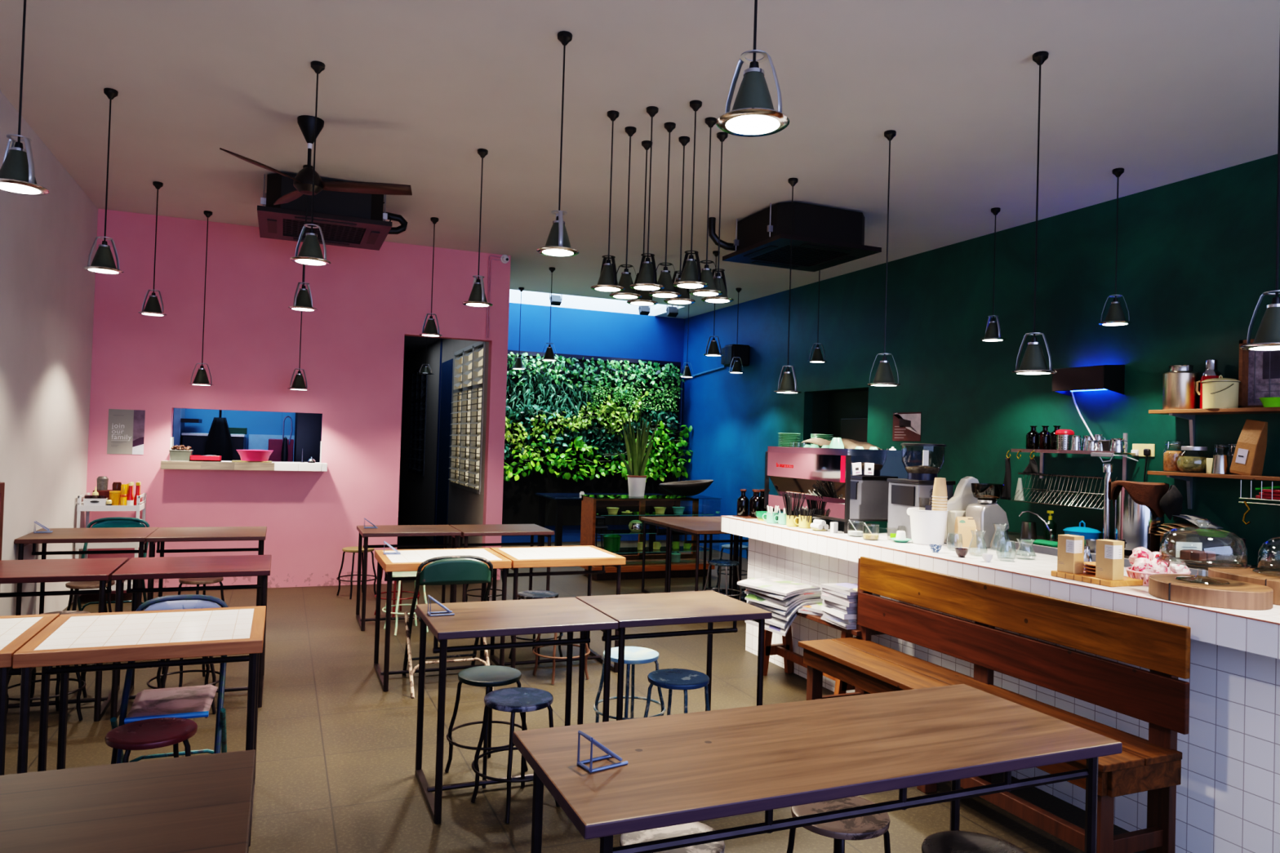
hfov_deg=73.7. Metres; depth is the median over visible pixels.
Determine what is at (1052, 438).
bottle
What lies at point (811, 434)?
saucer
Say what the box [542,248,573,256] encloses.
diffuser
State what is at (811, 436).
saucer
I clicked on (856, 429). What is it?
upper cabinet
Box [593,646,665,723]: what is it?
stool
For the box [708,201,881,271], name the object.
air conditioner
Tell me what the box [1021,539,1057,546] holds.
cloth
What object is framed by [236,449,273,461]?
basin
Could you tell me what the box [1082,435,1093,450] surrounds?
milk jug
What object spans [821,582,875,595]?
magazine
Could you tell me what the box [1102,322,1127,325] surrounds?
diffuser
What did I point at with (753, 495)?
bottle
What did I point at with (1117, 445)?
mug
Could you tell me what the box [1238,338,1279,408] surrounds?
picture frame
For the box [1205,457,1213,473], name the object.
carton
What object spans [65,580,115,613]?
stool
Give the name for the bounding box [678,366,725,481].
pipe
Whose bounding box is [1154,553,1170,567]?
candy
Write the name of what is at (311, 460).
bell
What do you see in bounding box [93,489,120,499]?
basket
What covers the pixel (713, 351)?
pendant lamp
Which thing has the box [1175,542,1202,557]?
price card
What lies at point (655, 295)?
diffuser
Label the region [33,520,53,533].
menu stand
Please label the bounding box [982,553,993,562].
teacup
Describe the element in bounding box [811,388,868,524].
door
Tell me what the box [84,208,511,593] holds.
wall
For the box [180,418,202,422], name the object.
shelf
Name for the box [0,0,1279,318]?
ceiling
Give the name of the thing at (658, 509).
bowl
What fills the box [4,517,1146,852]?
floor
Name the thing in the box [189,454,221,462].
tray
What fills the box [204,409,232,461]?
apron
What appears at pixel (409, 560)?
table
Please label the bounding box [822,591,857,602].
magazine
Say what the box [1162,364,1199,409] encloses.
tin canister
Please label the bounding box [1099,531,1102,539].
crate
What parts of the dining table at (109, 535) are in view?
leg, leg, rail, leg, leg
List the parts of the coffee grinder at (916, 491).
plate, hopper lid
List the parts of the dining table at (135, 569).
leg, leg, floor rail, rail, leg, leg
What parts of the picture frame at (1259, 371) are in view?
frame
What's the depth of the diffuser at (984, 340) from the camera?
6.75 m
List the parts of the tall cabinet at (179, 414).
door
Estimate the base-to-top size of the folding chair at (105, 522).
0.809 m
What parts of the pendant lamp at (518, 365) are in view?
lamp shade, cord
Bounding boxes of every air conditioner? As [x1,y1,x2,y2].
[257,173,407,250]
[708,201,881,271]
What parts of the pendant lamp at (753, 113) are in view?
lamp shade, cord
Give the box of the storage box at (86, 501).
[83,497,108,505]
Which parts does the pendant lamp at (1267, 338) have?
lamp shade, cord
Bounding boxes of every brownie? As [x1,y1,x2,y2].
[1179,550,1193,559]
[1191,551,1206,561]
[1200,551,1215,560]
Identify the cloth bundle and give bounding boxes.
[1159,484,1182,520]
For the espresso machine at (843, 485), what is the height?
0.525 m
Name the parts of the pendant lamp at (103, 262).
lamp shade, cord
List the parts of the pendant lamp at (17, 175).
lamp shade, cord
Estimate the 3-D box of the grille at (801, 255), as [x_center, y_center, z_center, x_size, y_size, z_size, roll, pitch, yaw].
[1.340,-1.455,7.187,0.600,0.028,0.600,2,-1,-23]
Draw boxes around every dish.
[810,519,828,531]
[1083,561,1095,574]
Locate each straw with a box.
[782,493,787,515]
[783,493,788,516]
[786,493,790,519]
[793,493,795,515]
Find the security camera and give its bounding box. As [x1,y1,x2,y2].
[500,254,509,263]
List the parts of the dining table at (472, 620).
leg, leg, floor rail, rail, leg, leg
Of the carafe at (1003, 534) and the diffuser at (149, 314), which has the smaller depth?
the carafe at (1003, 534)
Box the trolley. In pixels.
[73,493,146,595]
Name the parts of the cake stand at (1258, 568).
plate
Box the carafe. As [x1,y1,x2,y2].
[990,526,1009,551]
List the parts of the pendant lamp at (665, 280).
lamp shade, cord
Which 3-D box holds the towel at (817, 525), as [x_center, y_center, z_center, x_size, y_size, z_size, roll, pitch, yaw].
[1.142,0.627,5.428,0.104,0.068,0.104,2,-1,-23]
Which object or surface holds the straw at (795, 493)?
in the mug at (789, 522)
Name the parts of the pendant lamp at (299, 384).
lamp shade, cord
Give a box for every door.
[435,358,453,548]
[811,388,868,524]
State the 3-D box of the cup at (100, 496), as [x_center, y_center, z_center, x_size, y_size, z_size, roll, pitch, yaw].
[-4.584,0.644,7.280,0.056,0.112,0.055,2,-1,-23]
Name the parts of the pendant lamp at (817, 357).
lamp shade, cord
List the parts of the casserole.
lid, lid handle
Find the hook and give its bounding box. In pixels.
[1242,501,1250,524]
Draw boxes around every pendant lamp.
[0,0,48,195]
[82,88,124,274]
[137,181,167,316]
[188,210,213,386]
[287,264,310,390]
[288,164,317,311]
[289,60,331,266]
[417,337,434,374]
[418,217,441,337]
[462,148,493,306]
[511,287,526,369]
[536,31,579,257]
[540,266,558,360]
[590,110,624,292]
[608,126,641,299]
[626,140,657,306]
[629,106,664,290]
[648,121,681,297]
[663,136,695,304]
[672,100,708,288]
[679,305,693,377]
[688,116,723,296]
[701,131,733,302]
[702,250,723,356]
[715,0,789,137]
[728,288,744,373]
[773,177,801,393]
[807,270,826,362]
[866,129,901,386]
[978,207,1006,342]
[1010,50,1056,374]
[1097,168,1132,325]
[1240,42,1279,351]
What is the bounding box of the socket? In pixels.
[1131,444,1155,482]
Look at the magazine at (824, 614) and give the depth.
4.82 m
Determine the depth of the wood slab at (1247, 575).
3.27 m
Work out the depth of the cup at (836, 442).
5.47 m
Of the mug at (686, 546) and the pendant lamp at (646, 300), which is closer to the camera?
the pendant lamp at (646, 300)
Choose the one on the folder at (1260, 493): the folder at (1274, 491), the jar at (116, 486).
the folder at (1274, 491)
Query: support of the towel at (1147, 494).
on the urn
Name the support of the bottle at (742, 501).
on the wooden coaster
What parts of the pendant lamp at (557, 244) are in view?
lamp shade, cord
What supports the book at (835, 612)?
on the magazine at (848, 620)
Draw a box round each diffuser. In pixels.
[0,182,40,193]
[88,268,118,273]
[142,313,163,315]
[292,307,313,311]
[295,259,325,265]
[422,334,439,336]
[466,302,488,306]
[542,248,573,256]
[595,287,620,291]
[613,294,637,298]
[631,302,653,305]
[634,285,659,289]
[652,293,676,297]
[667,300,691,303]
[677,283,703,288]
[693,291,718,296]
[706,298,729,302]
[725,115,779,133]
[777,391,795,393]
[873,384,896,386]
[983,339,1002,341]
[1016,372,1049,374]
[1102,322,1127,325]
[1249,346,1279,350]
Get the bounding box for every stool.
[6,664,86,720]
[30,610,96,702]
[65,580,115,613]
[105,717,197,764]
[146,656,219,714]
[157,656,205,687]
[177,577,224,601]
[336,546,377,599]
[373,568,420,617]
[382,571,428,635]
[444,665,528,787]
[466,570,506,602]
[471,687,559,823]
[508,590,563,664]
[532,632,590,684]
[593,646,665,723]
[595,515,605,546]
[595,525,608,547]
[619,822,724,852]
[644,668,710,717]
[702,559,742,600]
[715,544,748,586]
[786,795,890,852]
[921,831,1026,852]
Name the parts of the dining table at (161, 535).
leg, leg, rail, leg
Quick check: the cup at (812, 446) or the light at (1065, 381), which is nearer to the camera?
the cup at (812, 446)
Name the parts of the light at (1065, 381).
panel, cord, panel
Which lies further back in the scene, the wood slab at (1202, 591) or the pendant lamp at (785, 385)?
the pendant lamp at (785, 385)
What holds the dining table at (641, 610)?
on the floor
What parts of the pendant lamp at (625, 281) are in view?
lamp shade, cord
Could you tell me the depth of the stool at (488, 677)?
3.80 m
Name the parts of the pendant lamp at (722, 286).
lamp shade, cord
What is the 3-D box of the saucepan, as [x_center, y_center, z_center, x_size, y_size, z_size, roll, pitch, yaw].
[3.157,0.824,5.848,0.132,0.082,0.226,2,-1,-23]
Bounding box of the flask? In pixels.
[1195,359,1221,408]
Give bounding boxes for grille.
[283,218,365,243]
[720,346,733,364]
[752,244,846,265]
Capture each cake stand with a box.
[1155,519,1251,583]
[1253,537,1279,577]
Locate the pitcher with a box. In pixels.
[1019,520,1036,539]
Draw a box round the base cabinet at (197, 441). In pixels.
[181,432,247,460]
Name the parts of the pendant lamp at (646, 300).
lamp shade, cord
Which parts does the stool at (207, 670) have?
leg, leg, leg, leg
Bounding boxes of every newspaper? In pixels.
[737,576,820,595]
[744,589,822,606]
[744,592,821,610]
[744,607,802,636]
[745,586,821,599]
[746,600,822,621]
[748,597,822,615]
[764,604,815,628]
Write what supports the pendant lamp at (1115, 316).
hanging from the ceiling at (1163, 92)
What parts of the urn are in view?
tank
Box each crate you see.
[228,427,247,434]
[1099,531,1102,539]
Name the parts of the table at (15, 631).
leg, rail, leg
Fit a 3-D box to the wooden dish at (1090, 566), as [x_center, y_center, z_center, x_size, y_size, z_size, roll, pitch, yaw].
[1.971,0.610,3.648,0.148,0.042,0.146,2,-1,-23]
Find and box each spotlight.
[549,293,561,306]
[638,305,649,315]
[666,305,678,317]
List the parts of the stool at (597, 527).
seat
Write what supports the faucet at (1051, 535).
on the countertop at (1195, 571)
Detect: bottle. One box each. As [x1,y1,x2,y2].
[91,486,98,498]
[106,499,111,505]
[120,484,127,505]
[126,482,133,505]
[130,481,134,505]
[133,482,139,505]
[137,481,142,504]
[737,488,748,516]
[748,488,758,515]
[750,489,762,517]
[759,488,767,511]
[1026,426,1039,448]
[1037,426,1050,449]
[1043,511,1056,539]
[1048,425,1060,449]
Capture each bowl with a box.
[606,507,619,514]
[653,506,666,513]
[658,480,713,496]
[671,506,684,513]
[1195,528,1230,537]
[1258,397,1279,407]
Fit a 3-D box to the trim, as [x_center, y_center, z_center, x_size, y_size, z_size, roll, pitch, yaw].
[-3.730,0.232,8.127,1.300,0.220,0.144,2,-1,-23]
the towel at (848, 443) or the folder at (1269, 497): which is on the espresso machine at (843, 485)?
the towel at (848, 443)
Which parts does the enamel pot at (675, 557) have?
lid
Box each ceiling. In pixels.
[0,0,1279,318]
[403,335,440,360]
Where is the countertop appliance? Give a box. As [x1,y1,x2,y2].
[943,475,978,544]
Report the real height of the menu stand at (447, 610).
0.080 m
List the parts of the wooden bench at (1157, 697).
leg, post, leg, post, leg, post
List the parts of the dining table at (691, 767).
leg, leg, rail, leg, leg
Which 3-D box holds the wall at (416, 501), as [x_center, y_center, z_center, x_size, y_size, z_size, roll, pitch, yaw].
[-2.985,0.180,12.417,0.100,2.900,7.190,2,-1,-23]
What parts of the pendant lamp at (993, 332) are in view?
lamp shade, cord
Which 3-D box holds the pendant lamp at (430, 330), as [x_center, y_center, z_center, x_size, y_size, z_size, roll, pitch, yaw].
[-1.841,-1.329,7.574,0.201,1.046,0.201,1,-1,42]
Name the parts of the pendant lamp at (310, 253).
lamp shade, cord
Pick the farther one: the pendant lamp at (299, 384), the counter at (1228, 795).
the pendant lamp at (299, 384)
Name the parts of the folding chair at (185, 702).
leg, seat, backrest, leg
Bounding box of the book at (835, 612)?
[821,604,857,619]
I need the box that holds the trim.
[169,437,321,462]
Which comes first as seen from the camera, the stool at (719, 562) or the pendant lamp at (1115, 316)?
the pendant lamp at (1115, 316)
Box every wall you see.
[0,89,97,616]
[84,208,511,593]
[184,408,295,449]
[398,338,488,548]
[433,302,684,543]
[502,350,692,525]
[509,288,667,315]
[679,154,1279,568]
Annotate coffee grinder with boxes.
[887,443,955,539]
[965,483,1008,548]
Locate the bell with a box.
[307,457,315,462]
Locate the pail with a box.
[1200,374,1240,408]
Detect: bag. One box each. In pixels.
[954,516,977,547]
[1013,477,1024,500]
[1083,546,1092,568]
[1229,419,1267,475]
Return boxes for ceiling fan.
[219,115,412,204]
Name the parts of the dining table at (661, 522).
leg, leg, floor rail, rail, leg, leg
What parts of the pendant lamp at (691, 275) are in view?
lamp shade, cord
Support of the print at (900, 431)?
attached to the poster at (906, 425)
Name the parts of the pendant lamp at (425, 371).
lamp shade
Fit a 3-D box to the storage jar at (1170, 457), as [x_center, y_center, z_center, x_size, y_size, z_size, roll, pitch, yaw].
[3.600,0.198,5.752,0.128,0.214,0.127,2,-1,-23]
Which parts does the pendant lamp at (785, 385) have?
lamp shade, cord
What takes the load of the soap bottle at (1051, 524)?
on the countertop at (1195, 571)
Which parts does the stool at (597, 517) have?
seat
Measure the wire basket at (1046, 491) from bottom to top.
0.253 m
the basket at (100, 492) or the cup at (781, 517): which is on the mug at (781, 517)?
the cup at (781, 517)
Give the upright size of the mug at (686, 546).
0.080 m
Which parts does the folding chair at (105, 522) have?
leg, backrest, leg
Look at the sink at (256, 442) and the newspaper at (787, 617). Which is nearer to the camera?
the newspaper at (787, 617)
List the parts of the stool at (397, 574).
leg, seat, leg, leg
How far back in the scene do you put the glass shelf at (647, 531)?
9.44 m
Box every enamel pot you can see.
[602,531,621,551]
[671,551,680,562]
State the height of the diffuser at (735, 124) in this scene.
0.003 m
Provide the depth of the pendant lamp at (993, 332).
6.73 m
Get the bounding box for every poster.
[106,408,145,454]
[892,412,921,441]
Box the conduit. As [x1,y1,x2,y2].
[485,254,501,338]
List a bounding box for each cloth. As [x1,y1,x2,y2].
[1000,457,1011,500]
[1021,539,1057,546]
[1022,458,1038,473]
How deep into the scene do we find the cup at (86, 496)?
7.22 m
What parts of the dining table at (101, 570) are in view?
rail, floor rail, leg, leg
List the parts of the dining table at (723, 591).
leg, leg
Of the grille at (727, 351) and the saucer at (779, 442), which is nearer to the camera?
the saucer at (779, 442)
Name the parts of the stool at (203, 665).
leg, leg, leg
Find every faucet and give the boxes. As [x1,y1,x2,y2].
[280,416,292,462]
[1018,510,1054,541]
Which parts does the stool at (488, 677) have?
leg, leg, seat, leg, leg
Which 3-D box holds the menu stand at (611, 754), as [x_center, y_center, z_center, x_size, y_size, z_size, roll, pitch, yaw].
[-0.087,0.748,1.988,0.104,0.080,0.063,2,-1,-35]
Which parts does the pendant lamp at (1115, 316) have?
lamp shade, cord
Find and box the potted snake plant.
[613,404,662,497]
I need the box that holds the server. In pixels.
[1016,537,1035,559]
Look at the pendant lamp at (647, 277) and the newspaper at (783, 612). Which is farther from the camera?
the newspaper at (783, 612)
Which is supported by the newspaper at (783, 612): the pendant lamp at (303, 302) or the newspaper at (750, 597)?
the newspaper at (750, 597)
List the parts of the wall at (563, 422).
rail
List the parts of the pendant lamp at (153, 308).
lamp shade, cord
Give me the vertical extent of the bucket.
0.196 m
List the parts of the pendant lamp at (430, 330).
lamp shade, cord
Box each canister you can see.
[1055,429,1074,449]
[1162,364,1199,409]
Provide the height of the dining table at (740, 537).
0.745 m
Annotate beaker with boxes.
[1211,454,1229,474]
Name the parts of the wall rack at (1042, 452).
rod, power strip, shelf plate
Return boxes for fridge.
[293,413,322,462]
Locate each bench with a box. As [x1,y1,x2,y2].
[763,610,884,694]
[798,556,1191,852]
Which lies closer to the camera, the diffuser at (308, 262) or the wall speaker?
the diffuser at (308, 262)
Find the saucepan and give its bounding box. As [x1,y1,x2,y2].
[1084,538,1096,552]
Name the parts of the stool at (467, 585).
leg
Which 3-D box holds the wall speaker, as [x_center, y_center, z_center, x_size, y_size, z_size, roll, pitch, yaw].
[1.262,-0.949,11.491,0.270,0.280,0.398,2,-1,-23]
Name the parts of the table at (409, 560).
leg, leg, floor rail, rail, leg, leg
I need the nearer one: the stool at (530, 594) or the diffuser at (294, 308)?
the stool at (530, 594)
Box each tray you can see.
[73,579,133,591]
[75,542,139,549]
[76,502,146,511]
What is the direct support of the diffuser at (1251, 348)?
attached to the pendant lamp at (1267, 338)
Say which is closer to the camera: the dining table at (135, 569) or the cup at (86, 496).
the dining table at (135, 569)
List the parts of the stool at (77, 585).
leg, leg, seat, leg, leg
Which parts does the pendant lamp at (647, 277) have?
lamp shade, cord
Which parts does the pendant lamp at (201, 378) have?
lamp shade, cord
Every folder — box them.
[1255,495,1279,499]
[1258,492,1279,496]
[1262,488,1279,493]
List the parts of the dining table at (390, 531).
leg, leg, floor rail, rail, leg, leg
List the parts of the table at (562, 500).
leg, leg, leg, leg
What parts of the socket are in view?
plate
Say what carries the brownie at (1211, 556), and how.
on the cake stand at (1217, 561)
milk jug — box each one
[1070,435,1083,450]
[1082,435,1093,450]
[1086,440,1096,450]
[1093,434,1105,444]
[1096,441,1102,450]
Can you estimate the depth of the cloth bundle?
5.57 m
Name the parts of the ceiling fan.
blade, blade, blade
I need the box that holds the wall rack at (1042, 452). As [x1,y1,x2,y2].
[1010,433,1138,480]
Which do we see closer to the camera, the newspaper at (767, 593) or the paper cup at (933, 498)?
the paper cup at (933, 498)
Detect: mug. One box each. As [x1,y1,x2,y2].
[637,542,643,550]
[653,542,661,550]
[671,541,679,549]
[683,541,691,549]
[762,511,777,523]
[773,512,786,524]
[786,515,798,527]
[794,515,812,528]
[1109,438,1127,453]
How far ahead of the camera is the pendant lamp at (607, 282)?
4.98 m
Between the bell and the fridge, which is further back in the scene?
the fridge
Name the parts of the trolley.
post, post, guard rail, post, post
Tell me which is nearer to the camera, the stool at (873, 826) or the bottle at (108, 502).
the stool at (873, 826)
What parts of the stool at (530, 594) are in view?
leg, leg, seat, leg, leg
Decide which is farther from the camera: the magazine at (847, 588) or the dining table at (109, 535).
the dining table at (109, 535)
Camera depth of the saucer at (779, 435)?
6.03 m
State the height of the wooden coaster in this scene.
0.006 m
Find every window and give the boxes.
[407,364,427,475]
[448,341,485,493]
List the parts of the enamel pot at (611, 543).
lid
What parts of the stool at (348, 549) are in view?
leg, leg, seat, leg, leg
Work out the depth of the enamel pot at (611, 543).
9.31 m
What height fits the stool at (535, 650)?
0.439 m
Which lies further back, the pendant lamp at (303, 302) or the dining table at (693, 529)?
the dining table at (693, 529)
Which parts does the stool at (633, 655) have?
leg, leg, seat, leg, leg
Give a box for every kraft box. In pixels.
[1057,534,1084,573]
[1095,539,1124,580]
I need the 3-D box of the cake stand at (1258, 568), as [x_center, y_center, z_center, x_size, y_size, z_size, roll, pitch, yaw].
[2.543,0.483,3.257,0.333,0.184,0.333,2,-1,-23]
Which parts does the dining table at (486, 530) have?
leg, leg, rail, leg, leg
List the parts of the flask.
handle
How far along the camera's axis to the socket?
6.08 m
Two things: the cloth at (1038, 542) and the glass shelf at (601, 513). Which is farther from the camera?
the glass shelf at (601, 513)
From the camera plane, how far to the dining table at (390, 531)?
6.75 m
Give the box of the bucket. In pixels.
[908,507,948,545]
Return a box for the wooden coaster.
[732,515,757,519]
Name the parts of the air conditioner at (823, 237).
hanger rod, hanger rod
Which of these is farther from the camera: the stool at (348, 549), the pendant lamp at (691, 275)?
the stool at (348, 549)
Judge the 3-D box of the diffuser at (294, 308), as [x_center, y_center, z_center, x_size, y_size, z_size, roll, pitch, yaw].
[-2.445,-0.851,6.190,0.148,0.003,0.148,2,-1,-24]
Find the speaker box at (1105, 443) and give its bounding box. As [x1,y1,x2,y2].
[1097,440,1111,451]
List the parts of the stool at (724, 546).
leg, seat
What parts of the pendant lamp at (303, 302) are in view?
lamp shade, cord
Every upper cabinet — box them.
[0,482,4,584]
[840,417,867,448]
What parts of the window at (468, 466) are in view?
tie rod, pane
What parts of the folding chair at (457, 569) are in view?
leg, seat, backrest, leg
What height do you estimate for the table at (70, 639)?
0.747 m
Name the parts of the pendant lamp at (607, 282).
lamp shade, cord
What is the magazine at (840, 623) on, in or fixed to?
on the magazine at (824, 619)
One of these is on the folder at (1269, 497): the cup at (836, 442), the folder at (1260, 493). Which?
the folder at (1260, 493)
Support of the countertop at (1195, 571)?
on the floor
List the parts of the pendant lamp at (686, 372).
lamp shade, cord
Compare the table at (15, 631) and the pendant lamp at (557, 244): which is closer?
the table at (15, 631)
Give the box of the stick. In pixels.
[1255,485,1279,490]
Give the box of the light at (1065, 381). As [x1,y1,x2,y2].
[1052,364,1124,450]
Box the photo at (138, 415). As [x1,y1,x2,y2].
[132,409,145,454]
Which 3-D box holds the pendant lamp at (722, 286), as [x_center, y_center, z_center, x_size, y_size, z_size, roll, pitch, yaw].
[0.496,-1.302,5.301,0.201,1.046,0.201,2,-1,-27]
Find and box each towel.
[800,438,881,451]
[1111,480,1168,517]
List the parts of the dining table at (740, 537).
leg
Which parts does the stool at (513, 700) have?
leg, leg, seat, leg, leg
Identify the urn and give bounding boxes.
[1102,463,1164,555]
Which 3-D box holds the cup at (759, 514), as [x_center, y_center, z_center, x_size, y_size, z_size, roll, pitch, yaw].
[0.868,0.632,6.018,0.100,0.063,0.100,2,-1,-23]
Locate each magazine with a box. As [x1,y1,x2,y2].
[798,608,822,616]
[802,603,822,613]
[820,587,879,598]
[820,594,857,607]
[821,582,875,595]
[821,610,857,622]
[821,617,856,629]
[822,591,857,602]
[822,599,857,609]
[822,601,857,613]
[822,613,856,624]
[822,615,856,626]
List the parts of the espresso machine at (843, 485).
corner post, panel, trim, cup rail, corner post, panel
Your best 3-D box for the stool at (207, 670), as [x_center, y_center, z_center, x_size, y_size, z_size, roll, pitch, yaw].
[-2.405,1.288,4.526,0.362,0.439,0.362,3,-1,-39]
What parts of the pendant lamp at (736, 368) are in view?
lamp shade, cord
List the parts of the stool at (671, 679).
leg, leg, seat, leg, leg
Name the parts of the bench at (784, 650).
leg, leg, leg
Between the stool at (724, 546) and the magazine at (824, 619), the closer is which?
the magazine at (824, 619)
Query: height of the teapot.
0.128 m
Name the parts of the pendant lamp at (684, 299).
lamp shade, cord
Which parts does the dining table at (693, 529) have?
leg, leg, rail, leg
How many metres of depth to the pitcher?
6.62 m
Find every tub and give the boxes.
[168,444,193,461]
[886,529,898,538]
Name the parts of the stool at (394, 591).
leg, leg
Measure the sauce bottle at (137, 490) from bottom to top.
0.228 m
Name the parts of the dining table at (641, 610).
leg, leg, rail, leg, leg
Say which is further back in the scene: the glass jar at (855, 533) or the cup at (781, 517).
the cup at (781, 517)
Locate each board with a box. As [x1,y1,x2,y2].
[231,460,271,462]
[267,438,293,462]
[1050,570,1146,586]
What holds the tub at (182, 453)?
on the shelf at (165, 464)
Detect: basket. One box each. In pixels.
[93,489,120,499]
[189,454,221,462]
[1011,472,1058,506]
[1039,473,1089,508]
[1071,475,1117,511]
[1125,566,1191,586]
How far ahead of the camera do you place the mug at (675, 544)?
9.65 m
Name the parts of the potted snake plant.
pot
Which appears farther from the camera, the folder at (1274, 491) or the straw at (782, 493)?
the straw at (782, 493)
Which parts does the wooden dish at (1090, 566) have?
dish, dish, dish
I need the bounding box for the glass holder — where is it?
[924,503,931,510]
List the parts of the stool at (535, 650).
leg, leg, leg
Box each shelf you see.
[160,460,327,471]
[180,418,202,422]
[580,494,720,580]
[595,511,709,515]
[595,528,678,534]
[600,546,709,552]
[1146,471,1279,509]
[1148,407,1279,446]
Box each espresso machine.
[764,446,922,533]
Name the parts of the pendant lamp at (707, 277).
lamp shade, cord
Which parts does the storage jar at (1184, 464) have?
lid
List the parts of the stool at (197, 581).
leg, seat, leg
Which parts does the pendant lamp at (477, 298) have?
lamp shade, cord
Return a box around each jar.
[109,490,120,505]
[112,482,121,490]
[847,520,863,537]
[862,522,879,540]
[1162,440,1185,471]
[1175,446,1211,473]
[1213,443,1231,454]
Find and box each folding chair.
[74,516,149,611]
[110,594,228,763]
[402,555,493,698]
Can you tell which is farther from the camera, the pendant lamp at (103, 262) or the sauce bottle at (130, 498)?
the sauce bottle at (130, 498)
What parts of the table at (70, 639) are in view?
leg, leg, rail, leg, leg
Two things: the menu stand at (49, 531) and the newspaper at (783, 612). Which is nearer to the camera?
the newspaper at (783, 612)
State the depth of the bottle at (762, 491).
6.32 m
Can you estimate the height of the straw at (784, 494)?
0.205 m
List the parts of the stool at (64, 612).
leg, seat, leg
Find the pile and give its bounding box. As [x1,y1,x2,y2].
[1155,514,1222,562]
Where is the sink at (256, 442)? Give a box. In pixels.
[248,434,294,462]
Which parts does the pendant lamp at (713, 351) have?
lamp shade, cord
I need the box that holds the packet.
[830,521,838,533]
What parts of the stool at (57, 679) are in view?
leg, leg, leg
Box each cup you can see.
[84,495,92,498]
[98,495,106,498]
[755,511,767,520]
[777,512,786,524]
[809,444,819,448]
[821,444,829,448]
[829,437,844,448]
[868,446,878,449]
[895,530,906,540]
[931,502,947,506]
[931,505,947,509]
[932,477,947,497]
[932,497,947,500]
[932,499,947,503]
[932,508,946,511]
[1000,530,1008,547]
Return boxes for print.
[894,426,906,438]
[1248,350,1279,405]
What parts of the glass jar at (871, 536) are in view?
lid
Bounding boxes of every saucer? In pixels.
[621,510,632,513]
[778,435,800,436]
[778,436,800,438]
[778,438,800,439]
[778,440,800,441]
[778,441,800,443]
[778,443,799,444]
[778,444,799,446]
[779,433,800,435]
[810,435,832,437]
[810,437,831,439]
[811,434,832,435]
[890,537,911,542]
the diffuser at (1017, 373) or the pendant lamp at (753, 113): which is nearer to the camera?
the pendant lamp at (753, 113)
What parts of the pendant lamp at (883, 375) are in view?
lamp shade, cord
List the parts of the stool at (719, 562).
leg, leg, seat, leg, leg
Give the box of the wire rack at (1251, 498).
[1238,480,1279,505]
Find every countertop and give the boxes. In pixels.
[181,432,247,437]
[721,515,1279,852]
[887,522,1271,576]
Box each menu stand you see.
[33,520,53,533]
[364,517,377,528]
[383,541,400,554]
[426,595,454,616]
[577,730,627,773]
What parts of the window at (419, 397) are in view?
tie rod, pane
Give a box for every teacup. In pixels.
[928,544,942,552]
[955,547,968,557]
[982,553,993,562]
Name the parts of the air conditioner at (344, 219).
hanger rod, hanger rod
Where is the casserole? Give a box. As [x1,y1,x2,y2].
[1062,520,1101,549]
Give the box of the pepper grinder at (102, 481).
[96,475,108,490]
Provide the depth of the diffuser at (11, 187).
3.21 m
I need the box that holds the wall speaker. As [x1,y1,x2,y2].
[720,344,749,367]
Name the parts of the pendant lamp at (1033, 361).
lamp shade, cord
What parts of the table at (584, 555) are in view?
leg, leg, floor rail, rail, leg, leg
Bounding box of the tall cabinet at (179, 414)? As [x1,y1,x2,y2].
[172,408,202,449]
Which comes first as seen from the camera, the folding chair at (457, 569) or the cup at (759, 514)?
the folding chair at (457, 569)
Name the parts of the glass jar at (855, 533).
lid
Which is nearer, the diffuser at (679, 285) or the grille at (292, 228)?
the diffuser at (679, 285)
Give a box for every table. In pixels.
[0,557,128,721]
[0,613,59,775]
[0,749,256,852]
[12,605,266,846]
[13,527,159,615]
[110,555,271,719]
[146,526,266,608]
[355,524,461,631]
[373,547,511,692]
[415,597,618,824]
[449,524,554,603]
[489,545,626,672]
[512,684,1122,852]
[535,493,679,552]
[575,591,772,724]
[640,516,733,597]
[666,522,748,603]
[708,516,746,598]
[737,535,746,601]
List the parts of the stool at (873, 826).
leg, leg, leg, leg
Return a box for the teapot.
[628,520,643,532]
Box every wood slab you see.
[1148,573,1273,610]
[1208,568,1279,605]

